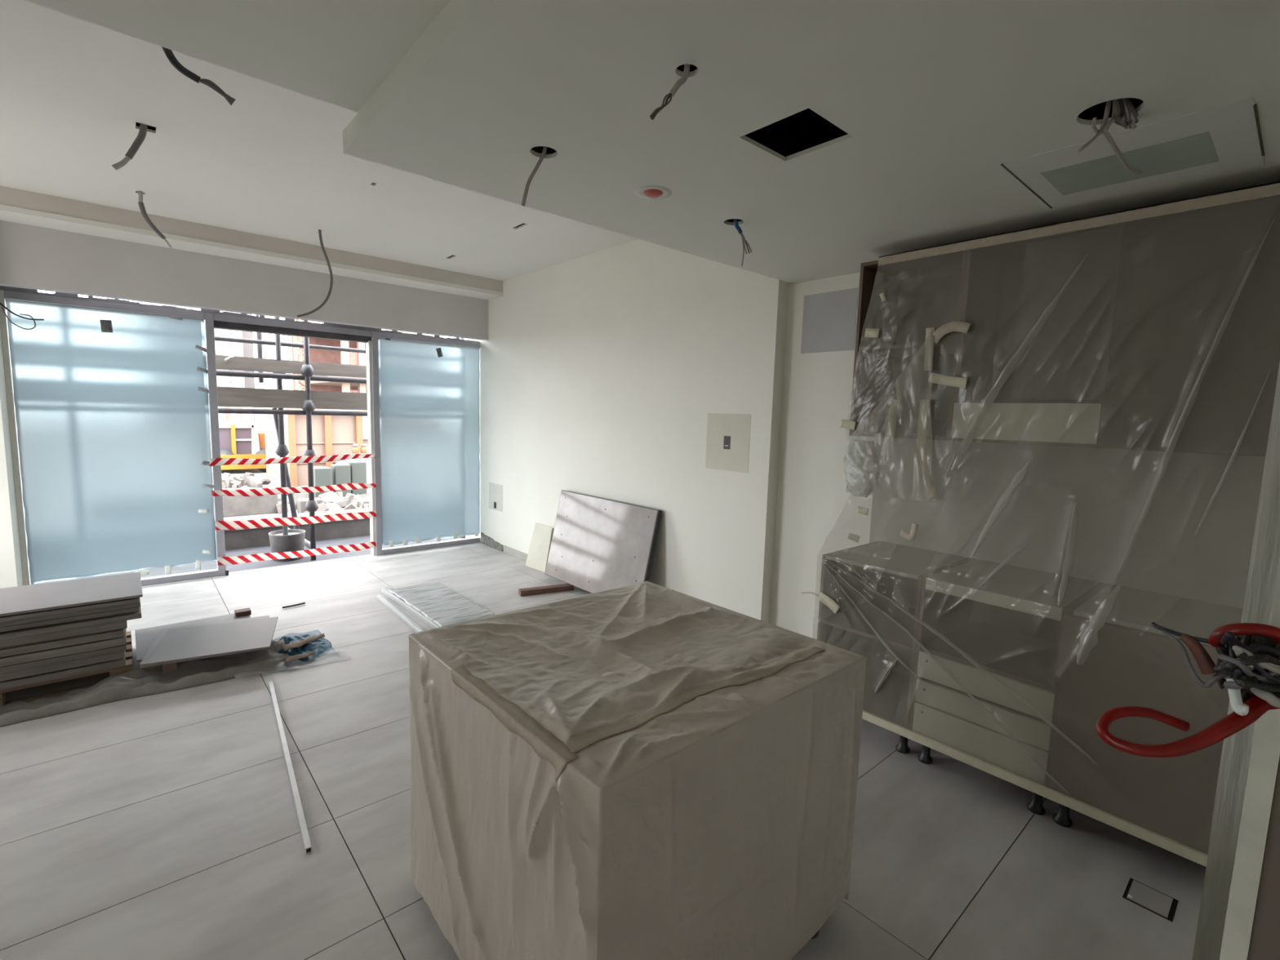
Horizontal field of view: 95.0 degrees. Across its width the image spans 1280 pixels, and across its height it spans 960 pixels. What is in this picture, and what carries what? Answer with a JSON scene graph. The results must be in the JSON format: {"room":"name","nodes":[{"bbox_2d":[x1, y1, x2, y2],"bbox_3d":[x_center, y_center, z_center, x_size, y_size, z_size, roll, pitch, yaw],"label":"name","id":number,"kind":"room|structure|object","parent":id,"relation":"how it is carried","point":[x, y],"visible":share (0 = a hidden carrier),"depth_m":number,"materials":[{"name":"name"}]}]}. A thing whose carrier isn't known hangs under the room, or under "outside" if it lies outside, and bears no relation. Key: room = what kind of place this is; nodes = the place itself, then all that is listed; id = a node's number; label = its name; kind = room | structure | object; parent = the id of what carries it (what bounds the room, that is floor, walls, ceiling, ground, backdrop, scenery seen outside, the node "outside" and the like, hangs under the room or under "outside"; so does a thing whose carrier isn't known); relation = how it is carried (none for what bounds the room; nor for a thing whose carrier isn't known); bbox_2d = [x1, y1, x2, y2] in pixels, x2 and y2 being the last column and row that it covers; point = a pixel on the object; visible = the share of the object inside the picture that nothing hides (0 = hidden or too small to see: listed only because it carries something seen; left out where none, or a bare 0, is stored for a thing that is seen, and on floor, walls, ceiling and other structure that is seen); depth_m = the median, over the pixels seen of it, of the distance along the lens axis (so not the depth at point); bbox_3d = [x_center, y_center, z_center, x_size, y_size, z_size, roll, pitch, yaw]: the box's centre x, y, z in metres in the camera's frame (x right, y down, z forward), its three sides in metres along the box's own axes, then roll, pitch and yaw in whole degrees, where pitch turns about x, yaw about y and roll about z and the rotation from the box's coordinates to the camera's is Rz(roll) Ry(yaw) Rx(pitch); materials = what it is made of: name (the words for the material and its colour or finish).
{"room":"kitchen under construction","nodes":[
{"label":"kitchen under construction","id":0,"kind":"room"},
{"bbox_2d":[0,328,23,588],"bbox_3d":[-5.331,-0.577,4.096,1.235,3.600,0.550,-4,8,-41],"label":"wall pier","id":1,"kind":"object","parent":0,"point":[11,566],"visible":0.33,"depth_m":4.40,"materials":[{"name":"paint"}]},
{"bbox_2d":[0,302,44,329],"bbox_3d":[-4.736,-1.253,4.488,0.246,0.198,0.045,-3,8,-36],"label":"loose wire","id":2,"kind":"object","parent":1,"relation":"attached to","point":[1,304],"visible":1,"depth_m":4.49,"materials":[{"name":"grey"}]},
{"bbox_2d":[0,220,488,340],"bbox_3d":[-3.287,-1.880,5.588,3.935,0.664,0.125,-4,8,-41],"label":"wall header","id":3,"kind":"structure","parent":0,"point":[32,257],"depth_m":5.14,"materials":[{"name":"grey paint"}]},
{"bbox_2d":[0,186,502,299],"bbox_3d":[-3.586,-2.033,4.980,5.170,0.183,0.356,-4,8,-41],"label":"trim","id":4,"kind":"structure","parent":3,"relation":"attached to","point":[16,206],"depth_m":4.90,"materials":[{"name":"paint"}]},
{"bbox_2d":[0,0,637,280],"bbox_3d":[-2.221,-2.061,3.456,5.220,0.330,3.900,-4,8,-41],"label":"ceiling","id":5,"kind":"structure","parent":0,"point":[76,94],"depth_m":3.55,"materials":[{"name":"paint"}]},
{"bbox_2d":[111,123,147,170],"bbox_3d":[-2.648,-1.783,3.052,0.059,0.365,0.166,6,8,34],"label":"cable","id":6,"kind":"object","parent":5,"relation":"hanging from","point":[142,133],"visible":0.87,"depth_m":3.06,"materials":[{"name":"grey plastic"}]},
{"bbox_2d":[137,191,172,248],"bbox_3d":[-3.419,-1.871,4.130,0.174,0.436,0.077,-4,8,-41],"label":"cable","id":7,"kind":"object","parent":5,"relation":"hanging from","point":[140,203],"visible":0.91,"depth_m":4.08,"materials":[{"name":"grey plastic"}]},
{"bbox_2d":[161,46,235,105],"bbox_3d":[-1.636,-1.595,2.119,0.263,0.386,0.124,0,6,-11],"label":"cable","id":8,"kind":"object","parent":5,"relation":"hanging from","point":[169,54],"visible":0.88,"depth_m":2.12,"materials":[{"name":"grey plastic"}]},
{"bbox_2d":[297,229,333,317],"bbox_3d":[-2.688,-1.737,4.839,0.278,0.810,0.032,-4,8,-41],"label":"cable","id":9,"kind":"object","parent":5,"relation":"hanging from","point":[324,302],"visible":0.93,"depth_m":4.88,"materials":[{"name":"grey plastic"}]},
{"bbox_2d":[24,0,742,222],"bbox_3d":[0.664,-1.242,0.269,5.280,0.522,4.580,-4,8,-41],"label":"ceiling","id":10,"kind":"structure","parent":0,"point":[336,52],"depth_m":1.53,"materials":[{"name":"paint"}]},
{"bbox_2d":[0,542,1205,959],"bbox_3d":[-0.886,1.460,2.343,5.400,0.200,9.160,-4,8,-41],"label":"floor","id":11,"kind":"structure","parent":0,"point":[165,825],"depth_m":2.31,"materials":[{"name":"grey tile"}]},
{"bbox_2d":[0,631,133,706],"bbox_3d":[-3.574,1.117,3.267,1.130,0.116,0.650,-4,8,-41],"label":"wooden pallet","id":12,"kind":"object","parent":11,"relation":"on","point":[128,667],"visible":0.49,"depth_m":3.24,"materials":[{"name":"brown wood"}]},
{"bbox_2d":[0,651,125,689],"bbox_3d":[-3.549,1.047,3.205,1.108,0.037,0.560,-4,8,-41],"label":"board","id":13,"kind":"object","parent":12,"relation":"on","point":[15,682],"depth_m":3.19,"materials":[{"name":"brown wood"}]},
{"bbox_2d":[0,644,126,681],"bbox_3d":[-3.544,0.981,3.191,1.129,0.081,0.575,-4,8,-41],"label":"board","id":14,"kind":"object","parent":13,"relation":"on","point":[19,673],"depth_m":3.18,"materials":[{"name":"brown wood"}]},
{"bbox_2d":[0,628,126,666],"bbox_3d":[-3.532,0.916,3.186,1.115,0.042,0.574,-4,8,-41],"label":"board","id":15,"kind":"object","parent":14,"relation":"on","point":[78,648],"depth_m":3.17,"materials":[{"name":"brown wood"}]},
{"bbox_2d":[0,628,124,657],"bbox_3d":[-3.536,0.869,3.182,1.102,0.036,0.585,-4,8,-41],"label":"board","id":16,"kind":"object","parent":15,"relation":"on","point":[23,649],"depth_m":3.16,"materials":[{"name":"brown wood"}]},
{"bbox_2d":[0,572,142,648],"bbox_3d":[-3.505,0.751,3.194,1.214,0.189,0.592,-4,8,-41],"label":"board","id":17,"kind":"object","parent":16,"relation":"on","point":[16,600],"depth_m":3.25,"materials":[{"name":"grey wood"}]},
{"bbox_2d":[0,639,290,726],"bbox_3d":[-3.008,1.142,3.162,1.920,0.122,0.279,-4,8,-41],"label":"sheet","id":18,"kind":"object","parent":11,"relation":"on","point":[138,682],"visible":0.93,"depth_m":3.33,"materials":[{"name":"grey plastic"}]},
{"bbox_2d":[162,662,177,674],"bbox_3d":[-2.762,1.101,3.443,0.065,0.070,0.055,-4,8,-41],"label":"timber offcut","id":19,"kind":"object","parent":18,"relation":"on","point":[168,668],"visible":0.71,"depth_m":3.42,"materials":[{"name":"wood"}]},
{"bbox_2d":[144,666,155,670],"bbox_3d":[-2.884,1.072,3.851,0.580,0.116,0.680,-4,8,-41],"label":"wooden pallet","id":20,"kind":"object","parent":11,"relation":"on","point":[151,667],"visible":0.04,"depth_m":3.42,"materials":[{"name":"brown wood"}]},
{"bbox_2d":[134,613,278,668],"bbox_3d":[-2.812,0.999,3.777,0.811,0.048,0.895,-2,7,-29],"label":"board","id":21,"kind":"object","parent":20,"relation":"on","point":[224,638],"depth_m":3.67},
{"bbox_2d":[234,607,251,617],"bbox_3d":[-2.837,0.946,4.190,0.090,0.032,0.070,-4,8,-41],"label":"timber offcut","id":22,"kind":"object","parent":21,"relation":"on","point":[246,611],"visible":1,"depth_m":4.17,"materials":[{"name":"brown wood"}]},
{"bbox_2d":[268,681,311,853],"bbox_3d":[-1.689,1.275,2.793,0.020,0.020,1.599,-3,8,-36],"label":"metal profile","id":23,"kind":"object","parent":11,"relation":"on","point":[306,841],"visible":1,"depth_m":2.56,"materials":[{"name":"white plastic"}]},
{"bbox_2d":[282,602,305,608],"bbox_3d":[-2.813,1.020,4.769,0.023,0.016,0.169,7,8,41],"label":"scrap","id":24,"kind":"object","parent":11,"relation":"on","point":[301,603],"visible":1,"depth_m":4.76,"materials":[{"name":"grey metal"}]},
{"bbox_2d":[268,630,339,671],"bbox_3d":[-2.318,1.086,3.924,0.436,0.100,0.621,-4,8,-41],"label":"tarp","id":25,"kind":"object","parent":11,"relation":"on","point":[322,647],"visible":0.61,"depth_m":3.88,"materials":[{"name":"blue plastic"}]},
{"bbox_2d":[283,651,315,662],"bbox_3d":[-2.164,1.117,3.724,0.057,0.025,0.198,6,7,31],"label":"scrap","id":26,"kind":"object","parent":25,"relation":"on","point":[292,658],"visible":1,"depth_m":3.70,"materials":[{"name":"beige wood"}]},
{"bbox_2d":[281,633,324,651],"bbox_3d":[-2.242,1.070,3.894,0.093,0.024,0.299,5,7,26],"label":"scrap","id":27,"kind":"object","parent":25,"relation":"on","point":[299,643],"visible":1,"depth_m":3.86,"materials":[{"name":"beige wood"}]},
{"bbox_2d":[376,594,423,631],"bbox_3d":[-1.901,1.058,4.631,0.030,0.030,1.090,-4,8,-40],"label":"metal profile","id":28,"kind":"object","parent":11,"relation":"on","point":[415,627],"visible":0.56,"depth_m":4.60,"materials":[{"name":"silver metal"}]},
{"bbox_2d":[381,587,439,628],"bbox_3d":[-1.875,1.042,4.760,0.022,0.035,1.250,-4,9,-42],"label":"metal profile","id":29,"kind":"object","parent":11,"relation":"on","point":[398,601],"visible":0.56,"depth_m":4.72,"materials":[{"name":"silver metal"}]},
{"bbox_2d":[387,581,494,626],"bbox_3d":[-1.692,1.030,4.938,0.487,0.029,1.189,-4,8,-41],"label":"panel","id":30,"kind":"object","parent":11,"relation":"on","point":[439,603],"visible":0.91,"depth_m":4.87,"materials":[{"name":"grey tile"}]},
{"bbox_2d":[525,523,552,572],"bbox_3d":[-1.057,0.702,6.128,0.120,0.455,0.340,-4,8,-41],"label":"plasterboard offcut","id":31,"kind":"object","parent":11,"relation":"on","point":[538,553],"visible":0.93,"depth_m":6.11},
{"bbox_2d":[518,583,573,596],"bbox_3d":[-0.849,0.999,5.347,0.502,0.050,0.077,-2,7,-27],"label":"batten","id":32,"kind":"object","parent":11,"relation":"on","point":[564,587],"visible":0.89,"depth_m":5.31,"materials":[{"name":"brown wood"}]},
{"bbox_2d":[545,489,662,593],"bbox_3d":[-0.376,0.584,5.251,0.224,0.828,1.400,-4,8,-41],"label":"panel","id":33,"kind":"object","parent":11,"relation":"on","point":[598,544],"visible":0.84,"depth_m":5.19,"materials":[{"name":"white plastic"}]},
{"bbox_2d":[638,655,819,938],"bbox_3d":[-0.030,0.992,1.934,1.012,0.870,0.978,-4,8,-41],"label":"kitchen island","id":34,"kind":"object","parent":11,"relation":"on","point":[816,935],"visible":0.02,"depth_m":1.86,"materials":[{"name":"beige wood"}]},
{"bbox_2d":[408,581,866,959],"bbox_3d":[-0.047,0.938,1.908,1.094,0.871,1.043,-4,8,-41],"label":"cover","id":35,"kind":"object","parent":34,"relation":"on","point":[575,794],"visible":1,"depth_m":1.55,"materials":[{"name":"plastic"}]},
{"bbox_2d":[817,540,971,753],"bbox_3d":[1.357,0.866,3.172,0.618,0.925,0.518,-4,8,-41],"label":"base cabinet","id":36,"kind":"object","parent":11,"relation":"on","point":[876,586],"visible":0.47,"depth_m":3.21,"materials":[{"name":"grey paint"}]},
{"bbox_2d":[822,599,915,651],"bbox_3d":[1.358,0.766,3.159,0.594,0.018,0.484,-4,8,-41],"label":"shelf","id":37,"kind":"object","parent":36,"relation":"attached to","point":[889,621],"depth_m":3.15,"materials":[{"name":"grey wood"}]},
{"bbox_2d":[909,558,1104,814],"bbox_3d":[1.712,0.922,2.766,0.623,0.925,0.563,-4,8,-41],"label":"base cabinet","id":38,"kind":"object","parent":11,"relation":"on","point":[990,638],"visible":0.73,"depth_m":2.64,"materials":[{"name":"grey paint"}]},
{"bbox_2d":[920,619,1058,691],"bbox_3d":[1.716,0.801,2.753,0.594,0.018,0.529,-4,8,-41],"label":"shelf","id":39,"kind":"object","parent":38,"relation":"attached to","point":[1025,656],"depth_m":2.71,"materials":[{"name":"beige wood"}]},
{"bbox_2d":[1048,582,1243,853],"bbox_3d":[2.056,0.977,2.368,0.636,0.925,0.491,-4,8,-41],"label":"base cabinet","id":40,"kind":"object","parent":11,"relation":"on","point":[1113,656],"visible":0.84,"depth_m":2.18,"materials":[{"name":"grey paint"}]},
{"bbox_2d":[1122,877,1178,921],"bbox_3d":[1.790,1.465,2.056,0.137,0.008,0.132,-4,8,-41],"label":"box","id":41,"kind":"object","parent":11,"relation":"on","point":[1147,897],"visible":1,"depth_m":2.05,"materials":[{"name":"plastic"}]},
{"bbox_2d":[1219,567,1279,959],"bbox_3d":[1.143,0.557,0.590,0.044,2.100,0.759,-4,8,-41],"label":"wall partition","id":42,"kind":"structure","parent":11,"relation":"on","point":[1251,930],"depth_m":0.84,"materials":[{"name":"white paint"}]},
{"bbox_2d":[1095,622,1279,758],"bbox_3d":[0.796,0.263,0.773,0.382,0.186,0.138,1,6,-5],"label":"cable bundle","id":43,"kind":"object","parent":42,"relation":"attached to","point":[1248,664],"visible":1,"depth_m":0.74,"materials":[{"name":"red plastic"}]},
{"bbox_2d":[464,239,788,623],"bbox_3d":[-0.524,-0.629,5.819,0.428,3.600,4.710,-4,8,-41],"label":"wall","id":44,"kind":"structure","parent":0,"point":[639,372],"depth_m":4.81,"materials":[{"name":"beige paint"}]},
{"bbox_2d":[503,545,528,560],"bbox_3d":[-0.905,0.904,6.075,0.022,0.075,2.060,-4,8,-41],"label":"baseboard","id":45,"kind":"structure","parent":44,"relation":"attached to","point":[507,549],"depth_m":6.62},
{"bbox_2d":[342,0,1279,284],"bbox_3d":[1.556,-1.228,1.178,2.745,0.500,4.756,-4,8,-41],"label":"ceiling","id":46,"kind":"structure","parent":0,"point":[841,135],"depth_m":1.72,"materials":[{"name":"paint"}]},
{"bbox_2d":[521,146,547,206],"bbox_3d":[-0.353,-1.090,2.005,0.114,0.316,0.019,-3,8,-36],"label":"cable","id":47,"kind":"object","parent":46,"relation":"hanging from","point":[544,152],"visible":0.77,"depth_m":2.00,"materials":[{"name":"grey plastic"}]},
{"bbox_2d":[635,185,671,199],"bbox_3d":[0.053,-1.154,2.356,0.150,0.022,0.150,-4,8,-41],"label":"cap","id":48,"kind":"object","parent":46,"relation":"attached to","point":[651,192],"visible":1,"depth_m":2.34,"materials":[{"name":"red plastic"}]},
{"bbox_2d":[649,64,689,119],"bbox_3d":[0.082,-1.024,1.473,0.024,0.264,0.140,7,9,42],"label":"cable","id":49,"kind":"object","parent":46,"relation":"attached to","point":[682,81],"visible":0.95,"depth_m":1.48,"materials":[{"name":"grey plastic"}]},
{"bbox_2d":[733,218,752,266],"bbox_3d":[0.482,-1.134,2.739,0.142,0.263,0.020,-4,8,-41],"label":"cable","id":50,"kind":"object","parent":46,"relation":"attached to","point":[737,227],"visible":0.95,"depth_m":2.74,"materials":[{"name":"blue plastic"}]},
{"bbox_2d":[1077,97,1142,174],"bbox_3d":[1.420,-0.998,1.714,0.768,0.294,0.065,-4,8,-41],"label":"cable","id":51,"kind":"object","parent":46,"relation":"hanging from","point":[1125,114],"visible":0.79,"depth_m":1.65,"materials":[{"name":"grey plastic"}]},
{"bbox_2d":[769,272,1265,639],"bbox_3d":[2.653,-0.146,2.320,0.306,3.600,4.790,-4,8,-41],"label":"wall","id":52,"kind":"structure","parent":0,"point":[1178,524],"depth_m":3.05,"materials":[{"name":"beige paint"}]},
{"bbox_2d":[848,250,967,440],"bbox_3d":[1.473,-0.671,3.063,0.428,0.900,0.518,-4,8,-41],"label":"upper cabinet","id":53,"kind":"object","parent":52,"relation":"attached to","point":[922,294],"visible":0.6,"depth_m":3.21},
{"bbox_2d":[858,340,955,357],"bbox_3d":[1.472,-0.680,3.061,0.404,0.018,0.484,-4,8,-41],"label":"shelf","id":54,"kind":"object","parent":53,"relation":"attached to","point":[942,348],"depth_m":3.07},
{"bbox_2d":[951,222,1124,448],"bbox_3d":[1.826,-0.615,2.655,0.440,0.900,0.563,-4,8,-41],"label":"upper cabinet","id":55,"kind":"object","parent":52,"relation":"attached to","point":[1033,353],"visible":0.87,"depth_m":2.54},
{"bbox_2d":[1097,195,1279,456],"bbox_3d":[2.172,-0.560,2.259,0.446,0.900,0.491,-4,8,-41],"label":"upper cabinet","id":56,"kind":"object","parent":52,"relation":"attached to","point":[1194,354],"visible":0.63,"depth_m":2.11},
{"bbox_2d":[801,181,1279,866],"bbox_3d":[1.536,0.087,2.594,0.372,2.308,1.694,-4,8,-41],"label":"plastic sheet","id":57,"kind":"object","parent":56,"relation":"hanging from","point":[861,461],"visible":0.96,"depth_m":2.63,"materials":[{"name":"clear plastic"}]},
{"bbox_2d":[1192,361,1279,959],"bbox_3d":[1.985,0.235,1.761,1.484,2.530,0.160,-4,8,-41],"label":"door frame","id":58,"kind":"structure","parent":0,"point":[1264,562],"depth_m":1.36,"materials":[{"name":"paint"}]},
{"bbox_3d":[-3.420,-2.230,5.785,4.500,0.980,0.415,-4,8,-41],"label":"lintel","id":59,"kind":"object","parent":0,"visible":0},
{"bbox_2d":[0,285,479,576],"bbox_3d":[-3.463,-0.443,5.902,3.935,2.640,0.150,-4,8,-41],"label":"window frame","id":60,"kind":"structure","parent":59,"relation":"attached to","point":[213,319],"depth_m":5.72,"materials":[{"name":"grey metal"}]},
{"bbox_2d":[0,289,217,586],"bbox_3d":[-4.457,-0.271,5.026,1.270,2.435,0.080,-4,8,-41],"label":"window","id":61,"kind":"structure","parent":60,"relation":"attached to","point":[8,295],"depth_m":4.66,"materials":[{"name":"grey metal"}]},
{"bbox_2d":[4,298,217,584],"bbox_3d":[-4.414,-0.275,5.022,1.255,2.302,0.022,-4,8,-41],"label":"protective film","id":62,"kind":"object","parent":61,"relation":"attached to","point":[112,408],"visible":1,"depth_m":4.96,"materials":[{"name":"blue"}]},
{"bbox_2d":[208,453,375,466],"bbox_3d":[-3.411,-0.206,5.866,1.451,0.088,0.033,-4,8,-41],"label":"barrier tape","id":63,"kind":"object","parent":60,"relation":"attached to","point":[307,459],"visible":1,"depth_m":5.81,"materials":[{"name":"red plastic"}]},
{"bbox_2d":[211,483,376,496],"bbox_3d":[-3.416,0.097,5.904,1.451,0.082,0.037,-4,8,-41],"label":"barrier tape","id":64,"kind":"object","parent":60,"relation":"attached to","point":[270,491],"visible":1,"depth_m":5.82,"materials":[{"name":"red plastic"}]},
{"bbox_2d":[214,511,376,529],"bbox_3d":[-3.422,0.402,5.940,1.432,0.109,0.040,-4,8,-41],"label":"barrier tape","id":65,"kind":"object","parent":60,"relation":"attached to","point":[264,522],"visible":1,"depth_m":5.85,"materials":[{"name":"red plastic"}]},
{"bbox_2d":[217,541,376,565],"bbox_3d":[-3.434,0.739,5.977,1.421,0.106,0.039,-4,8,-41],"label":"barrier tape","id":66,"kind":"object","parent":60,"relation":"attached to","point":[357,547],"visible":1,"depth_m":5.92,"materials":[{"name":"red plastic"}]},
{"bbox_2d":[377,331,479,555],"bbox_3d":[-2.420,-0.410,6.809,1.178,2.435,0.080,-4,8,-41],"label":"window","id":67,"kind":"structure","parent":60,"relation":"attached to","point":[380,335],"depth_m":6.76,"materials":[{"name":"grey metal"}]},
{"bbox_2d":[377,337,479,546],"bbox_3d":[-2.401,-0.412,6.785,1.175,2.305,0.020,-4,8,-41],"label":"protective film","id":68,"kind":"object","parent":67,"relation":"attached to","point":[429,393],"visible":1,"depth_m":6.75,"materials":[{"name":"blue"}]},
{"label":"outside","id":69,"kind":"structure","parent":0,"visible":0},
{"bbox_2d":[24,468,368,519],"bbox_3d":[-15.607,-2.261,32.859,140.000,0.049,120.000,-4,8,-41],"label":"ground","id":70,"kind":"structure","parent":69,"point":[260,475],"depth_m":13.63,"materials":[{"name":"white concrete"}]},
{"bbox_2d":[137,301,255,423],"bbox_3d":[-29.299,-15.961,38.290,5.618,25.220,9.050,-4,8,-41],"label":"building","id":71,"kind":"structure","parent":70,"relation":"on","point":[222,348],"depth_m":36.74,"materials":[{"name":"grey"}]},
{"bbox_2d":[217,406,264,431],"bbox_3d":[-14.720,-1.967,21.822,0.130,1.920,2.342,7,9,42],"label":"hoarding","id":72,"kind":"object","parent":70,"relation":"on","point":[259,418],"visible":0.04,"depth_m":21.77,"materials":[{"name":"beige paint"}]},
{"bbox_2d":[218,421,266,473],"bbox_3d":[-11.056,-0.929,16.157,1.685,1.327,1.960,-4,8,-41],"label":"machine","id":73,"kind":"object","parent":70,"relation":"on","point":[237,439],"visible":0.61,"depth_m":15.53,"materials":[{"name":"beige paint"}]},
{"bbox_2d":[221,472,271,488],"bbox_3d":[-9.212,0.069,13.193,1.536,0.486,1.586,-4,8,-41],"label":"rubble heap","id":74,"kind":"object","parent":70,"relation":"on","point":[228,482],"visible":0.46,"depth_m":12.97,"materials":[{"name":"concrete"}]},
{"bbox_2d":[222,494,278,516],"bbox_3d":[-7.240,0.423,9.421,2.384,0.360,0.500,-4,8,-41],"label":"concrete block","id":75,"kind":"object","parent":70,"relation":"on","point":[233,506],"visible":0.24,"depth_m":9.75,"materials":[{"name":"grey concrete"}]},
{"bbox_2d":[222,486,294,503],"bbox_3d":[-7.629,0.385,10.883,2.133,0.449,1.996,1,6,-2],"label":"rubble heap","id":76,"kind":"object","parent":70,"relation":"on","point":[242,487],"visible":0.06,"depth_m":11.33,"materials":[{"name":"concrete"}]},
{"bbox_2d":[223,507,370,549],"bbox_3d":[-5.220,0.703,7.539,14.000,0.338,0.530,-4,8,-41],"label":"wall","id":77,"kind":"structure","parent":70,"relation":"on","point":[245,538],"depth_m":7.95,"materials":[{"name":"concrete"}]},
{"bbox_2d":[291,319,305,390],"bbox_3d":[-16.567,-12.919,28.162,0.591,22.277,0.591,-4,8,-41],"label":"tower crane","id":78,"kind":"object","parent":70,"relation":"on","point":[295,357],"visible":0.02,"depth_m":28.73,"materials":[{"name":"white metal"}]},
{"bbox_2d":[297,497,323,513],"bbox_3d":[-5.699,0.449,10.133,0.350,0.240,0.300,-4,8,-41],"label":"concrete block","id":79,"kind":"object","parent":70,"relation":"on","point":[301,503],"visible":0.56,"depth_m":9.99,"materials":[{"name":"grey concrete"}]},
{"bbox_2d":[260,407,368,487],"bbox_3d":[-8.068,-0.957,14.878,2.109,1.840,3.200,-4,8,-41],"label":"building","id":80,"kind":"structure","parent":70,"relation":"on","point":[332,435],"depth_m":13.65,"materials":[{"name":"brown paint"}]},
{"bbox_2d":[275,491,369,514],"bbox_3d":[-5.240,0.393,11.195,3.867,0.466,2.046,-4,8,-41],"label":"rubble heap","id":81,"kind":"object","parent":70,"relation":"on","point":[332,500],"visible":0.27,"depth_m":10.71,"materials":[{"name":"concrete"}]},
{"bbox_2d":[313,461,367,497],"bbox_3d":[-6.134,-0.007,12.021,1.020,0.700,0.400,-4,8,-41],"label":"bins","id":82,"kind":"object","parent":70,"relation":"on","point":[355,472],"visible":0.57,"depth_m":11.97,"materials":[{"name":"grey"}]},
{"bbox_2d":[335,460,348,464],"bbox_3d":[-6.670,-0.121,13.127,0.358,0.650,0.287,-4,8,-41],"label":"sack","id":83,"kind":"object","parent":70,"relation":"on","point":[340,461],"visible":0.06,"depth_m":13.05,"materials":[{"name":"white fabric"}]},
{"bbox_2d":[342,443,368,463],"bbox_3d":[-6.509,-0.342,13.556,0.558,1.004,0.350,-4,8,-41],"label":"crate stack","id":84,"kind":"object","parent":70,"relation":"on","point":[363,449],"visible":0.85,"depth_m":13.45,"materials":[{"name":"beige paint"}]},
{"bbox_2d":[351,447,358,453],"bbox_3d":[-6.543,-0.683,13.472,0.150,0.150,0.146,-4,8,-41],"label":"pot","id":85,"kind":"object","parent":84,"relation":"on","point":[354,450],"depth_m":13.42,"materials":[{"name":"brown"}]},
{"bbox_2d":[360,447,367,453],"bbox_3d":[-6.402,-0.693,13.595,0.150,0.150,0.146,-4,8,-41],"label":"pot","id":86,"kind":"object","parent":84,"relation":"on","point":[363,450],"depth_m":13.54,"materials":[{"name":"brown"}]},
{"bbox_2d":[350,457,368,489],"bbox_3d":[-6.265,-0.173,13.110,0.561,0.780,0.429,-4,8,-41],"label":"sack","id":87,"kind":"object","parent":70,"relation":"on","point":[366,460],"visible":0.2,"depth_m":13.05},
{"bbox_2d":[281,320,443,393],"bbox_3d":[-18.153,-9.579,38.593,7.905,13.220,8.600,-4,8,-41],"label":"building","id":88,"kind":"structure","parent":70,"relation":"on","point":[315,355],"depth_m":40.01,"materials":[{"name":"brown concrete"}]},
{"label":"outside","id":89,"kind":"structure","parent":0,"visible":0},
{"bbox_2d":[34,534,463,584],"bbox_3d":[-3.662,0.953,7.300,20.000,0.085,1.970,-4,8,-41],"label":"paving","id":90,"kind":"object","parent":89,"point":[206,565],"visible":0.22,"depth_m":7.04,"materials":[{"name":"grey concrete"}]},
{"bbox_2d":[84,314,465,578],"bbox_3d":[-4.320,-1.478,7.100,10.000,4.820,1.480,-4,8,-41],"label":"scaffold","id":91,"kind":"object","parent":90,"relation":"on","point":[277,399],"visible":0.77,"depth_m":6.74,"materials":[{"name":"metal"}]},
{"bbox_2d":[288,528,310,548],"bbox_3d":[-4.255,0.724,7.308,0.426,0.230,0.070,4,7,20],"label":"pipe","id":92,"kind":"object","parent":91,"relation":"attached to","point":[307,544],"visible":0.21,"depth_m":7.24,"materials":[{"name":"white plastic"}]},
{"bbox_2d":[268,528,305,561],"bbox_3d":[-4.181,0.792,6.960,0.380,0.350,0.380,-4,8,-41],"label":"bucket","id":93,"kind":"object","parent":90,"relation":"on","point":[294,540],"visible":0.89,"depth_m":6.83,"materials":[{"name":"white plastic"}]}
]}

